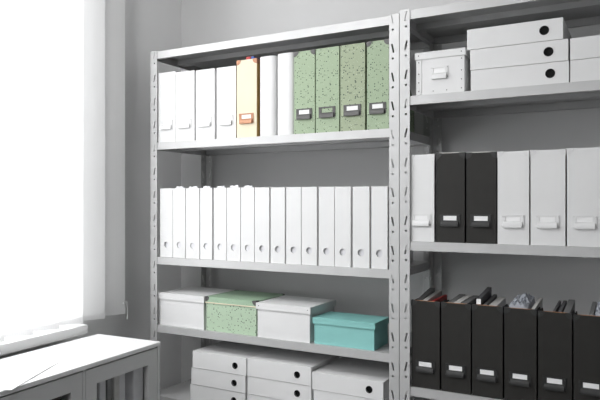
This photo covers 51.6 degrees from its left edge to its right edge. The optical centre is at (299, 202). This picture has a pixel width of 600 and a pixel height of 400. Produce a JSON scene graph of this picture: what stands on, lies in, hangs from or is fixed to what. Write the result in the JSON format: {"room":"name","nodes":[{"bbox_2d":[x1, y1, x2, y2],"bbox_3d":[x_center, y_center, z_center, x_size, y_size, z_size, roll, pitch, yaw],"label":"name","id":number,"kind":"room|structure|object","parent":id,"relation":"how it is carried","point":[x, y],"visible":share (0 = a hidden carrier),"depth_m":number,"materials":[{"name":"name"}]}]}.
{"room":"back office","nodes":[
{"label":"back office","id":0,"kind":"room"},
{"bbox_2d":[0,0,180,390],"bbox_3d":[-1.931,0.025,0.119,0.160,2.750,6.000,0,0,26],"label":"wall","id":1,"kind":"structure","parent":0,"point":[150,25],"depth_m":2.55,"materials":[{"name":"paint"}]},
{"bbox_2d":[0,324,87,354],"bbox_3d":[-1.239,0.436,1.311,0.164,0.034,2.049,0,0,26],"label":"window sill","id":2,"kind":"structure","parent":1,"relation":"attached to","point":[12,344],"depth_m":1.98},
{"bbox_2d":[0,0,127,341],"bbox_3d":[-1.179,-0.405,1.349,0.065,1.690,2.570,0,0,26],"label":"vertical blind","id":3,"kind":"object","parent":1,"relation":"attached to","point":[62,62],"visible":1,"depth_m":2.11,"materials":[{"name":"white fabric"}]},
{"bbox_2d":[181,0,599,399],"bbox_3d":[1.806,0.025,1.570,5.556,2.750,0.150,0,0,29],"label":"wall","id":4,"kind":"structure","parent":0,"point":[553,279],"depth_m":2.34,"materials":[{"name":"paint"}]},
{"bbox_3d":[0.304,1.450,-0.898,5.800,0.100,5.922,0,0,29],"label":"floor","id":5,"kind":"structure","parent":0,"visible":0},
{"bbox_2d":[0,334,160,399],"bbox_3d":[-0.794,0.928,1.645,0.292,0.944,1.002,0,0,26],"label":"base cabinet","id":6,"kind":"object","parent":5,"relation":"on","point":[85,362],"visible":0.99,"depth_m":1.84,"materials":[{"name":"grey paint"}]},
{"bbox_2d":[0,361,58,389],"bbox_3d":[-0.789,0.455,1.648,0.190,0.002,0.270,0,0,3],"label":"paper sheet","id":7,"kind":"object","parent":6,"relation":"on","point":[13,374],"visible":1,"depth_m":1.67,"materials":[{"name":"white paper"}]},
{"bbox_2d":[97,380,105,399],"bbox_3d":[-0.687,0.653,1.887,0.230,0.300,0.026,0,0,26],"label":"binder","id":8,"kind":"object","parent":6,"relation":"on","point":[101,386],"visible":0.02,"depth_m":1.83,"materials":[{"name":"white paper"}]},
{"bbox_2d":[106,378,111,399],"bbox_3d":[-0.673,0.661,1.925,0.220,0.285,0.022,0,0,26],"label":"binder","id":9,"kind":"object","parent":6,"relation":"on","point":[109,381],"visible":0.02,"depth_m":1.88,"materials":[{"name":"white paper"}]},
{"bbox_2d":[112,376,118,399],"bbox_3d":[-0.660,0.652,1.946,0.225,0.302,0.024,0,0,26],"label":"binder","id":10,"kind":"object","parent":6,"relation":"on","point":[115,380],"visible":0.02,"depth_m":1.89,"materials":[{"name":"paper"}]},
{"bbox_2d":[119,374,124,399],"bbox_3d":[-0.650,0.658,1.973,0.220,0.290,0.028,0,0,26],"label":"binder","id":11,"kind":"object","parent":6,"relation":"on","point":[121,377],"visible":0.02,"depth_m":1.93,"materials":[{"name":"white paper"}]},
{"bbox_2d":[125,367,142,399],"bbox_3d":[-0.618,0.651,2.027,0.230,0.305,0.046,0,0,26],"label":"binder","id":12,"kind":"object","parent":6,"relation":"on","point":[133,379],"visible":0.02,"depth_m":1.97,"materials":[{"name":"white paper"}]},
{"bbox_2d":[151,13,429,399],"bbox_3d":[-0.052,0.412,2.281,1.000,1.976,0.347,0,0,29],"label":"shelving unit","id":13,"kind":"object","parent":5,"relation":"on","point":[225,53],"visible":0.43,"depth_m":2.16,"materials":[{"name":"grey metal"}]},
{"bbox_2d":[160,188,172,256],"bbox_3d":[-0.445,0.076,2.451,0.061,0.260,0.245,0,0,29],"label":"magazine file","id":14,"kind":"object","parent":13,"relation":"on","point":[166,194],"visible":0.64,"depth_m":2.34,"materials":[{"name":"white cardboard"}]},
{"bbox_2d":[158,71,175,141],"bbox_3d":[-0.445,-0.360,2.446,0.085,0.263,0.253,0,0,29],"label":"magazine file","id":15,"kind":"object","parent":13,"relation":"on","point":[166,81],"visible":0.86,"depth_m":2.34,"materials":[{"name":"white cardboard"}]},
{"bbox_2d":[173,188,185,257],"bbox_3d":[-0.392,0.076,2.421,0.058,0.260,0.245,0,0,29],"label":"magazine file","id":16,"kind":"object","parent":13,"relation":"on","point":[179,194],"visible":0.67,"depth_m":2.31,"materials":[{"name":"white cardboard"}]},
{"bbox_2d":[176,186,183,247],"bbox_3d":[-0.448,0.070,2.319,0.034,0.264,0.002,0,0,29],"label":"document","id":17,"kind":"object","parent":16,"relation":"in","point":[178,243],"visible":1,"depth_m":2.32,"materials":[{"name":"white paper"}]},
{"bbox_2d":[176,70,195,140],"bbox_3d":[-0.368,-0.358,2.404,0.087,0.258,0.253,0,0,29],"label":"magazine file","id":18,"kind":"object","parent":13,"relation":"on","point":[186,80],"visible":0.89,"depth_m":2.30,"materials":[{"name":"white cardboard"}]},
{"bbox_2d":[186,188,199,258],"bbox_3d":[-0.336,0.076,2.391,0.062,0.259,0.245,0,0,29],"label":"magazine file","id":19,"kind":"object","parent":13,"relation":"on","point":[192,194],"visible":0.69,"depth_m":2.28,"materials":[{"name":"white cardboard"}]},
{"bbox_2d":[189,186,197,248],"bbox_3d":[-0.393,0.071,2.288,0.039,0.263,0.002,0,0,29],"label":"document","id":20,"kind":"object","parent":19,"relation":"in","point":[192,244],"visible":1,"depth_m":2.29,"materials":[{"name":"white paper"}]},
{"bbox_2d":[158,286,233,329],"bbox_3d":[-0.397,0.403,2.400,0.219,0.122,0.199,0,0,29],"label":"storage box","id":21,"kind":"object","parent":13,"relation":"on","point":[186,306],"visible":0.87,"depth_m":2.32,"materials":[{"name":"white cardboard"}]},
{"bbox_2d":[196,68,216,139],"bbox_3d":[-0.287,-0.356,2.359,0.084,0.256,0.253,0,0,29],"label":"magazine file","id":22,"kind":"object","parent":13,"relation":"on","point":[206,79],"visible":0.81,"depth_m":2.25,"materials":[{"name":"white cardboard"}]},
{"bbox_2d":[200,188,213,259],"bbox_3d":[-0.282,0.076,2.361,0.054,0.259,0.245,0,0,29],"label":"magazine file","id":23,"kind":"object","parent":13,"relation":"on","point":[206,194],"visible":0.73,"depth_m":2.25,"materials":[{"name":"white cardboard"}]},
{"bbox_2d":[203,186,210,248],"bbox_3d":[-0.338,0.070,2.258,0.031,0.265,0.002,0,0,29],"label":"document","id":24,"kind":"object","parent":23,"relation":"in","point":[206,246],"visible":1,"depth_m":2.26,"materials":[{"name":"white paper"}]},
{"bbox_2d":[190,384,247,399],"bbox_3d":[-0.232,0.700,2.355,0.244,0.061,0.276,0,0,29],"label":"file box","id":25,"kind":"object","parent":13,"relation":"on","point":[197,392],"visible":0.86,"depth_m":2.25,"materials":[{"name":"white cardboard"}]},
{"bbox_2d":[191,367,247,392],"bbox_3d":[-0.230,0.638,2.351,0.239,0.061,0.276,0,0,29],"label":"file box","id":26,"kind":"object","parent":25,"relation":"on","point":[202,377],"visible":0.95,"depth_m":2.23,"materials":[{"name":"white cardboard"}]},
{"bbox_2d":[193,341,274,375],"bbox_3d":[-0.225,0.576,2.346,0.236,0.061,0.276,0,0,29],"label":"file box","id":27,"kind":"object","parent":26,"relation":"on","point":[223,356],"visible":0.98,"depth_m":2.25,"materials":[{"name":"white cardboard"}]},
{"bbox_2d":[214,188,226,259],"bbox_3d":[-0.227,0.076,2.330,0.055,0.259,0.245,0,0,29],"label":"magazine file","id":28,"kind":"object","parent":13,"relation":"on","point":[220,194],"visible":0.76,"depth_m":2.22,"materials":[{"name":"white cardboard"}]},
{"bbox_2d":[217,186,224,249],"bbox_3d":[-0.284,0.071,2.228,0.033,0.263,0.002,0,0,29],"label":"document","id":29,"kind":"object","parent":28,"relation":"in","point":[220,246],"visible":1,"depth_m":2.23,"materials":[{"name":"white paper"}]},
{"bbox_2d":[217,66,236,138],"bbox_3d":[-0.205,-0.356,2.314,0.083,0.255,0.253,0,0,29],"label":"magazine file","id":30,"kind":"object","parent":13,"relation":"on","point":[226,76],"visible":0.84,"depth_m":2.21,"materials":[{"name":"white cardboard"}]},
{"bbox_2d":[227,188,240,260],"bbox_3d":[-0.176,0.077,2.302,0.058,0.259,0.245,0,0,29],"label":"magazine file","id":31,"kind":"object","parent":13,"relation":"on","point":[233,194],"visible":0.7,"depth_m":2.19,"materials":[{"name":"white cardboard"}]},
{"bbox_2d":[230,185,238,249],"bbox_3d":[-0.232,0.070,2.199,0.036,0.264,0.002,0,0,29],"label":"document","id":32,"kind":"object","parent":31,"relation":"in","point":[233,246],"visible":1,"depth_m":2.20,"materials":[{"name":"white paper"}]},
{"bbox_2d":[205,290,284,335],"bbox_3d":[-0.201,0.402,2.289,0.222,0.123,0.199,0,0,29],"label":"storage box","id":33,"kind":"object","parent":13,"relation":"on","point":[235,311],"visible":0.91,"depth_m":2.21,"materials":[{"name":"green cardboard"}]},
{"bbox_2d":[241,187,254,261],"bbox_3d":[-0.124,0.077,2.274,0.055,0.259,0.245,0,0,29],"label":"magazine file","id":34,"kind":"object","parent":13,"relation":"on","point":[247,194],"visible":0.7,"depth_m":2.16,"materials":[{"name":"white cardboard"}]},
{"bbox_2d":[244,185,252,250],"bbox_3d":[-0.181,0.071,2.171,0.034,0.263,0.002,0,0,29],"label":"document","id":35,"kind":"object","parent":34,"relation":"in","point":[247,247],"visible":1,"depth_m":2.17,"materials":[{"name":"white paper"}]},
{"bbox_2d":[237,58,259,137],"bbox_3d":[-0.129,-0.364,2.272,0.084,0.272,0.253,0,0,29],"label":"magazine file","id":36,"kind":"object","parent":13,"relation":"on","point":[248,71],"visible":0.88,"depth_m":2.17,"materials":[{"name":"yellow cardboard"}]},
{"bbox_2d":[255,187,270,262],"bbox_3d":[-0.072,0.077,2.245,0.059,0.258,0.245,0,0,29],"label":"magazine file","id":37,"kind":"object","parent":13,"relation":"on","point":[262,194],"visible":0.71,"depth_m":2.14,"materials":[{"name":"white cardboard"}]},
{"bbox_2d":[247,394,279,399],"bbox_3d":[-0.007,0.700,2.230,0.252,0.062,0.276,0,0,29],"label":"file box","id":38,"kind":"object","parent":13,"relation":"on","point":[249,396],"visible":0.17,"depth_m":2.15,"materials":[{"name":"white cardboard"}]},
{"bbox_2d":[248,376,313,399],"bbox_3d":[-0.007,0.637,2.228,0.251,0.062,0.276,0,0,29],"label":"file box","id":39,"kind":"object","parent":38,"relation":"on","point":[268,388],"visible":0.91,"depth_m":2.11,"materials":[{"name":"white cardboard"}]},
{"bbox_2d":[247,347,341,385],"bbox_3d":[-0.007,0.574,2.226,0.251,0.062,0.276,0,0,29],"label":"file box","id":40,"kind":"object","parent":39,"relation":"on","point":[278,364],"visible":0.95,"depth_m":2.13,"materials":[{"name":"white cardboard"}]},
{"bbox_2d":[260,56,277,135],"bbox_3d":[-0.058,-0.365,2.231,0.064,0.274,0.235,0,0,29],"label":"ring binder","id":41,"kind":"object","parent":13,"relation":"on","point":[268,64],"visible":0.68,"depth_m":2.12,"materials":[{"name":"white paper"}]},
{"bbox_2d":[271,187,285,263],"bbox_3d":[-0.017,0.077,2.214,0.056,0.258,0.245,0,0,29],"label":"magazine file","id":42,"kind":"object","parent":13,"relation":"on","point":[278,194],"visible":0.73,"depth_m":2.11,"materials":[{"name":"white cardboard"}]},
{"bbox_2d":[278,52,293,134],"bbox_3d":[0.005,-0.366,2.197,0.064,0.276,0.235,0,0,29],"label":"ring binder","id":43,"kind":"object","parent":13,"relation":"on","point":[285,60],"visible":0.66,"depth_m":2.09,"materials":[{"name":"white paper"}]},
{"bbox_2d":[286,187,301,264],"bbox_3d":[0.037,0.077,2.184,0.056,0.258,0.245,0,0,29],"label":"magazine file","id":44,"kind":"object","parent":13,"relation":"on","point":[293,194],"visible":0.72,"depth_m":2.08,"materials":[{"name":"white cardboard"}]},
{"bbox_2d":[256,295,335,342],"bbox_3d":[-0.013,0.405,2.177,0.213,0.118,0.195,0,0,29],"label":"storage box","id":45,"kind":"object","parent":13,"relation":"on","point":[290,318],"visible":0.94,"depth_m":2.10,"materials":[{"name":"white cardboard"}]},
{"bbox_2d":[294,49,315,133],"bbox_3d":[0.072,-0.366,2.161,0.080,0.275,0.253,0,0,29],"label":"magazine file","id":46,"kind":"object","parent":13,"relation":"on","point":[304,61],"visible":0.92,"depth_m":2.06,"materials":[{"name":"green cardboard"}]},
{"bbox_2d":[302,187,318,264],"bbox_3d":[0.089,0.077,2.156,0.057,0.258,0.245,0,0,29],"label":"magazine file","id":47,"kind":"object","parent":13,"relation":"on","point":[310,195],"visible":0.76,"depth_m":2.05,"materials":[{"name":"white cardboard"}]},
{"bbox_2d":[319,187,334,265],"bbox_3d":[0.145,0.077,2.125,0.056,0.258,0.245,0,0,29],"label":"magazine file","id":48,"kind":"object","parent":13,"relation":"on","point":[326,194],"visible":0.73,"depth_m":2.02,"materials":[{"name":"white cardboard"}]},
{"bbox_2d":[316,46,339,132],"bbox_3d":[0.146,-0.366,2.120,0.085,0.275,0.253,0,0,29],"label":"magazine file","id":49,"kind":"object","parent":13,"relation":"on","point":[327,59],"visible":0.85,"depth_m":2.01,"materials":[{"name":"green cardboard"}]},
{"bbox_2d":[335,186,352,266],"bbox_3d":[0.196,0.077,2.097,0.056,0.257,0.245,0,0,29],"label":"magazine file","id":50,"kind":"object","parent":13,"relation":"on","point":[343,195],"visible":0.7,"depth_m":1.99,"materials":[{"name":"white cardboard"}]},
{"bbox_2d":[313,311,388,350],"bbox_3d":[0.168,0.421,2.046,0.220,0.086,0.127,0,0,29],"label":"storage box","id":51,"kind":"object","parent":13,"relation":"on","point":[350,330],"visible":0.89,"depth_m":2.00,"materials":[{"name":"teal cardboard"}]},
{"bbox_2d":[340,42,366,130],"bbox_3d":[0.224,-0.366,2.077,0.085,0.276,0.253,0,0,29],"label":"magazine file","id":52,"kind":"object","parent":13,"relation":"on","point":[353,57],"visible":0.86,"depth_m":1.97,"materials":[{"name":"green cardboard"}]},
{"bbox_2d":[353,186,370,267],"bbox_3d":[0.252,0.077,2.066,0.057,0.257,0.245,0,0,29],"label":"magazine file","id":53,"kind":"object","parent":13,"relation":"on","point":[361,194],"visible":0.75,"depth_m":1.96,"materials":[{"name":"white cardboard"}]},
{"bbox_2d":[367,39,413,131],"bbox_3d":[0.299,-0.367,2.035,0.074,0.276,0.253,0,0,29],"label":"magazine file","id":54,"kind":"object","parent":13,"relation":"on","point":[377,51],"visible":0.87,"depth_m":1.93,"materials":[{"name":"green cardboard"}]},
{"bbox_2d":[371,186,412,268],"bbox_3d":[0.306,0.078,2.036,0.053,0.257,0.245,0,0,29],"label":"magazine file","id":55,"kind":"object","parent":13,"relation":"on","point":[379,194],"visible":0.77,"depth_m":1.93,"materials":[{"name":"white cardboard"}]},
{"bbox_3d":[0.221,0.702,2.104,0.249,0.057,0.276,0,0,29],"label":"file box","id":56,"kind":"object","parent":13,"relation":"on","visible":0},
{"bbox_2d":[314,390,412,399],"bbox_3d":[0.220,0.644,2.102,0.249,0.057,0.276,0,0,29],"label":"file box","id":57,"kind":"object","parent":56,"relation":"on","point":[318,395],"visible":0.28,"depth_m":2.01,"materials":[{"name":"white cardboard"}]},
{"bbox_2d":[312,356,411,399],"bbox_3d":[0.215,0.586,2.103,0.249,0.057,0.276,0,0,29],"label":"file box","id":58,"kind":"object","parent":57,"relation":"on","point":[364,378],"visible":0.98,"depth_m":2.01,"materials":[{"name":"white cardboard"}]},
{"bbox_2d":[400,0,599,399],"bbox_3d":[0.822,0.407,1.798,1.000,1.985,0.347,0,0,29],"label":"shelving unit","id":59,"kind":"object","parent":5,"relation":"on","point":[448,23],"visible":0.71,"depth_m":1.88,"materials":[{"name":"grey metal"}]},
{"bbox_2d":[410,154,435,241],"bbox_3d":[0.422,-0.014,1.968,0.080,0.262,0.253,0,0,29],"label":"magazine file","id":60,"kind":"object","parent":59,"relation":"on","point":[422,167],"visible":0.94,"depth_m":1.86,"materials":[{"name":"white cardboard"}]},
{"bbox_2d":[411,298,446,389],"bbox_3d":[0.433,0.425,1.962,0.088,0.262,0.253,0,0,29],"label":"magazine file","id":61,"kind":"object","parent":59,"relation":"on","point":[426,315],"visible":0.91,"depth_m":1.86,"materials":[{"name":"cardboard"}]},
{"bbox_2d":[417,287,434,299],"bbox_3d":[0.392,0.413,1.938,0.016,0.278,0.144,0,0,29],"label":"folder","id":62,"kind":"object","parent":61,"relation":"in","point":[430,290],"visible":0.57,"depth_m":1.94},
{"bbox_2d":[424,290,441,300],"bbox_3d":[0.413,0.418,1.938,0.014,0.269,0.164,0,0,29],"label":"document","id":63,"kind":"object","parent":61,"relation":"in","point":[438,293],"visible":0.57,"depth_m":1.94,"materials":[{"name":"paper"}]},
{"bbox_2d":[432,294,446,301],"bbox_3d":[0.431,0.423,1.917,0.008,0.259,0.144,0,0,29],"label":"folder","id":64,"kind":"object","parent":61,"relation":"in","point":[443,297],"visible":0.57,"depth_m":1.92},
{"bbox_2d":[415,47,470,94],"bbox_3d":[0.462,-0.387,1.925,0.152,0.128,0.212,0,0,29],"label":"box","id":65,"kind":"object","parent":59,"relation":"on","point":[448,70],"visible":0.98,"depth_m":1.84,"materials":[{"name":"white cardboard"}]},
{"bbox_2d":[436,152,465,242],"bbox_3d":[0.498,-0.015,1.925,0.086,0.265,0.253,0,0,29],"label":"magazine file","id":66,"kind":"object","parent":59,"relation":"on","point":[450,166],"visible":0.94,"depth_m":1.82,"materials":[{"name":"cardboard"}]},
{"bbox_2d":[441,300,475,394],"bbox_3d":[0.513,0.425,1.917,0.087,0.262,0.253,0,0,29],"label":"magazine file","id":67,"kind":"object","parent":59,"relation":"on","point":[456,318],"visible":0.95,"depth_m":1.81,"materials":[{"name":"cardboard"}]},
{"bbox_2d":[448,294,464,302],"bbox_3d":[0.477,0.421,1.897,0.018,0.262,0.154,0,0,29],"label":"folder","id":68,"kind":"object","parent":67,"relation":"in","point":[459,296],"visible":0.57,"depth_m":1.90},
{"bbox_2d":[454,295,471,302],"bbox_3d":[0.495,0.421,1.887,0.019,0.262,0.154,0,0,29],"label":"document","id":69,"kind":"object","parent":67,"relation":"in","point":[465,297],"visible":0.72,"depth_m":1.88,"materials":[{"name":"paper"}]},
{"bbox_2d":[462,295,477,303],"bbox_3d":[0.514,0.421,1.876,0.018,0.261,0.154,0,0,29],"label":"folder","id":70,"kind":"object","parent":67,"relation":"in","point":[472,299],"visible":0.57,"depth_m":1.88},
{"bbox_2d":[466,151,497,243],"bbox_3d":[0.576,-0.015,1.882,0.086,0.263,0.253,0,0,29],"label":"magazine file","id":71,"kind":"object","parent":59,"relation":"on","point":[481,167],"visible":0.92,"depth_m":1.78,"materials":[{"name":"cardboard"}]},
{"bbox_2d":[472,303,507,399],"bbox_3d":[0.591,0.424,1.874,0.087,0.263,0.253,0,0,29],"label":"magazine file","id":72,"kind":"object","parent":59,"relation":"on","point":[487,320],"visible":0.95,"depth_m":1.77,"materials":[{"name":"cardboard"}]},
{"bbox_2d":[476,287,491,304],"bbox_3d":[0.549,0.406,1.850,0.013,0.292,0.145,0,0,29],"label":"book","id":73,"kind":"object","parent":72,"relation":"in","point":[486,294],"visible":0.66,"depth_m":1.84,"materials":[{"name":"black paper"}]},
{"bbox_2d":[483,294,496,304],"bbox_3d":[0.565,0.417,1.843,0.010,0.271,0.144,0,0,29],"label":"folder","id":74,"kind":"object","parent":72,"relation":"in","point":[493,297],"visible":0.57,"depth_m":1.84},
{"bbox_2d":[489,297,505,305],"bbox_3d":[0.583,0.420,1.833,0.022,0.264,0.144,0,0,29],"label":"document","id":75,"kind":"object","parent":72,"relation":"in","point":[500,301],"visible":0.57,"depth_m":1.84,"materials":[{"name":"paper"}]},
{"bbox_2d":[497,150,530,244],"bbox_3d":[0.653,-0.014,1.840,0.086,0.261,0.253,0,0,29],"label":"magazine file","id":76,"kind":"object","parent":59,"relation":"on","point":[514,167],"visible":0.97,"depth_m":1.74,"materials":[{"name":"white cardboard"}]},
{"bbox_2d":[471,61,569,90],"bbox_3d":[0.678,-0.352,1.856,0.261,0.058,0.291,0,0,29],"label":"file box","id":77,"kind":"object","parent":59,"relation":"on","point":[553,72],"visible":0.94,"depth_m":1.73,"materials":[{"name":"white cardboard"}]},
{"bbox_2d":[470,39,569,70],"bbox_3d":[0.676,-0.411,1.857,0.261,0.058,0.291,0,0,29],"label":"file box","id":78,"kind":"object","parent":77,"relation":"on","point":[554,50],"visible":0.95,"depth_m":1.73,"materials":[{"name":"white cardboard"}]},
{"bbox_2d":[467,17,571,51],"bbox_3d":[0.666,-0.471,1.863,0.257,0.058,0.291,0,0,29],"label":"file box","id":79,"kind":"object","parent":78,"relation":"on","point":[555,28],"visible":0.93,"depth_m":1.73,"materials":[{"name":"white cardboard"}]},
{"bbox_2d":[504,304,540,399],"bbox_3d":[0.670,0.425,1.831,0.087,0.262,0.253,0,0,29],"label":"magazine file","id":80,"kind":"object","parent":59,"relation":"on","point":[520,324],"visible":0.95,"depth_m":1.73,"materials":[{"name":"cardboard"}]},
{"bbox_2d":[509,293,535,308],"bbox_3d":[0.647,0.409,1.803,0.050,0.284,0.150,0,0,29],"label":"plastic sleeve","id":81,"kind":"object","parent":80,"relation":"in","point":[525,301],"visible":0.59,"depth_m":1.78,"materials":[{"name":"clear plastic"}]},
{"bbox_2d":[531,298,542,309],"bbox_3d":[0.681,0.418,1.784,0.009,0.269,0.154,0,0,29],"label":"document","id":82,"kind":"object","parent":80,"relation":"in","point":[539,303],"visible":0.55,"depth_m":1.79,"materials":[{"name":"paper"}]},
{"bbox_2d":[530,149,566,245],"bbox_3d":[0.733,-0.014,1.796,0.090,0.262,0.253,0,0,29],"label":"magazine file","id":83,"kind":"object","parent":59,"relation":"on","point":[548,167],"visible":0.96,"depth_m":1.69,"materials":[{"name":"white cardboard"}]},
{"bbox_2d":[538,308,574,399],"bbox_3d":[0.748,0.426,1.787,0.087,0.259,0.253,0,0,29],"label":"magazine file","id":84,"kind":"object","parent":59,"relation":"on","point":[555,329],"visible":0.95,"depth_m":1.68,"materials":[{"name":"cardboard"}]},
{"bbox_2d":[553,300,560,311],"bbox_3d":[0.730,0.419,1.760,0.006,0.266,0.130,0,0,29],"label":"folder","id":85,"kind":"object","parent":84,"relation":"in","point":[558,305],"visible":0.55,"depth_m":1.76,"materials":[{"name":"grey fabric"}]},
{"bbox_2d":[558,300,566,311],"bbox_3d":[0.742,0.419,1.753,0.010,0.267,0.130,0,0,29],"label":"folder","id":86,"kind":"object","parent":84,"relation":"in","point":[564,303],"visible":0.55,"depth_m":1.75,"materials":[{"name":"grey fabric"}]},
{"bbox_2d":[564,299,574,312],"bbox_3d":[0.754,0.417,1.738,0.017,0.271,0.144,0,0,29],"label":"folder","id":87,"kind":"object","parent":84,"relation":"in","point":[570,306],"visible":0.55,"depth_m":1.74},
{"bbox_2d":[567,147,599,246],"bbox_3d":[0.814,-0.015,1.751,0.090,0.263,0.253,0,0,29],"label":"magazine file","id":88,"kind":"object","parent":59,"relation":"on","point":[583,164],"visible":1,"depth_m":1.65,"materials":[{"name":"white cardboard"}]},
{"bbox_2d":[570,58,599,81],"bbox_3d":[0.913,-0.352,1.726,0.270,0.058,0.291,0,0,29],"label":"file box","id":89,"kind":"object","parent":59,"relation":"on","point":[583,69],"visible":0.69,"depth_m":1.65,"materials":[{"name":"white cardboard"}]},
{"bbox_2d":[570,35,599,60],"bbox_3d":[0.913,-0.411,1.726,0.270,0.058,0.291,0,0,29],"label":"file box","id":90,"kind":"object","parent":89,"relation":"on","point":[588,47],"visible":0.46,"depth_m":1.65,"materials":[{"name":"white cardboard"}]},
{"bbox_2d":[573,311,599,399],"bbox_3d":[0.827,0.427,1.744,0.088,0.257,0.253,0,0,29],"label":"magazine file","id":91,"kind":"object","parent":59,"relation":"on","point":[586,327],"visible":1,"depth_m":1.65,"materials":[{"name":"cardboard"}]},
{"bbox_2d":[589,302,596,315],"bbox_3d":[0.808,0.417,1.712,0.010,0.270,0.138,0,0,29],"label":"folder","id":92,"kind":"object","parent":91,"relation":"in","point":[594,304],"visible":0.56,"depth_m":1.70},
{"bbox_2d":[595,301,599,315],"bbox_3d":[0.827,0.411,1.703,0.024,0.280,0.150,0,0,29],"label":"plastic sleeve","id":93,"kind":"object","parent":91,"relation":"in","point":[597,313],"visible":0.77,"depth_m":1.67,"materials":[{"name":"clear plastic"}]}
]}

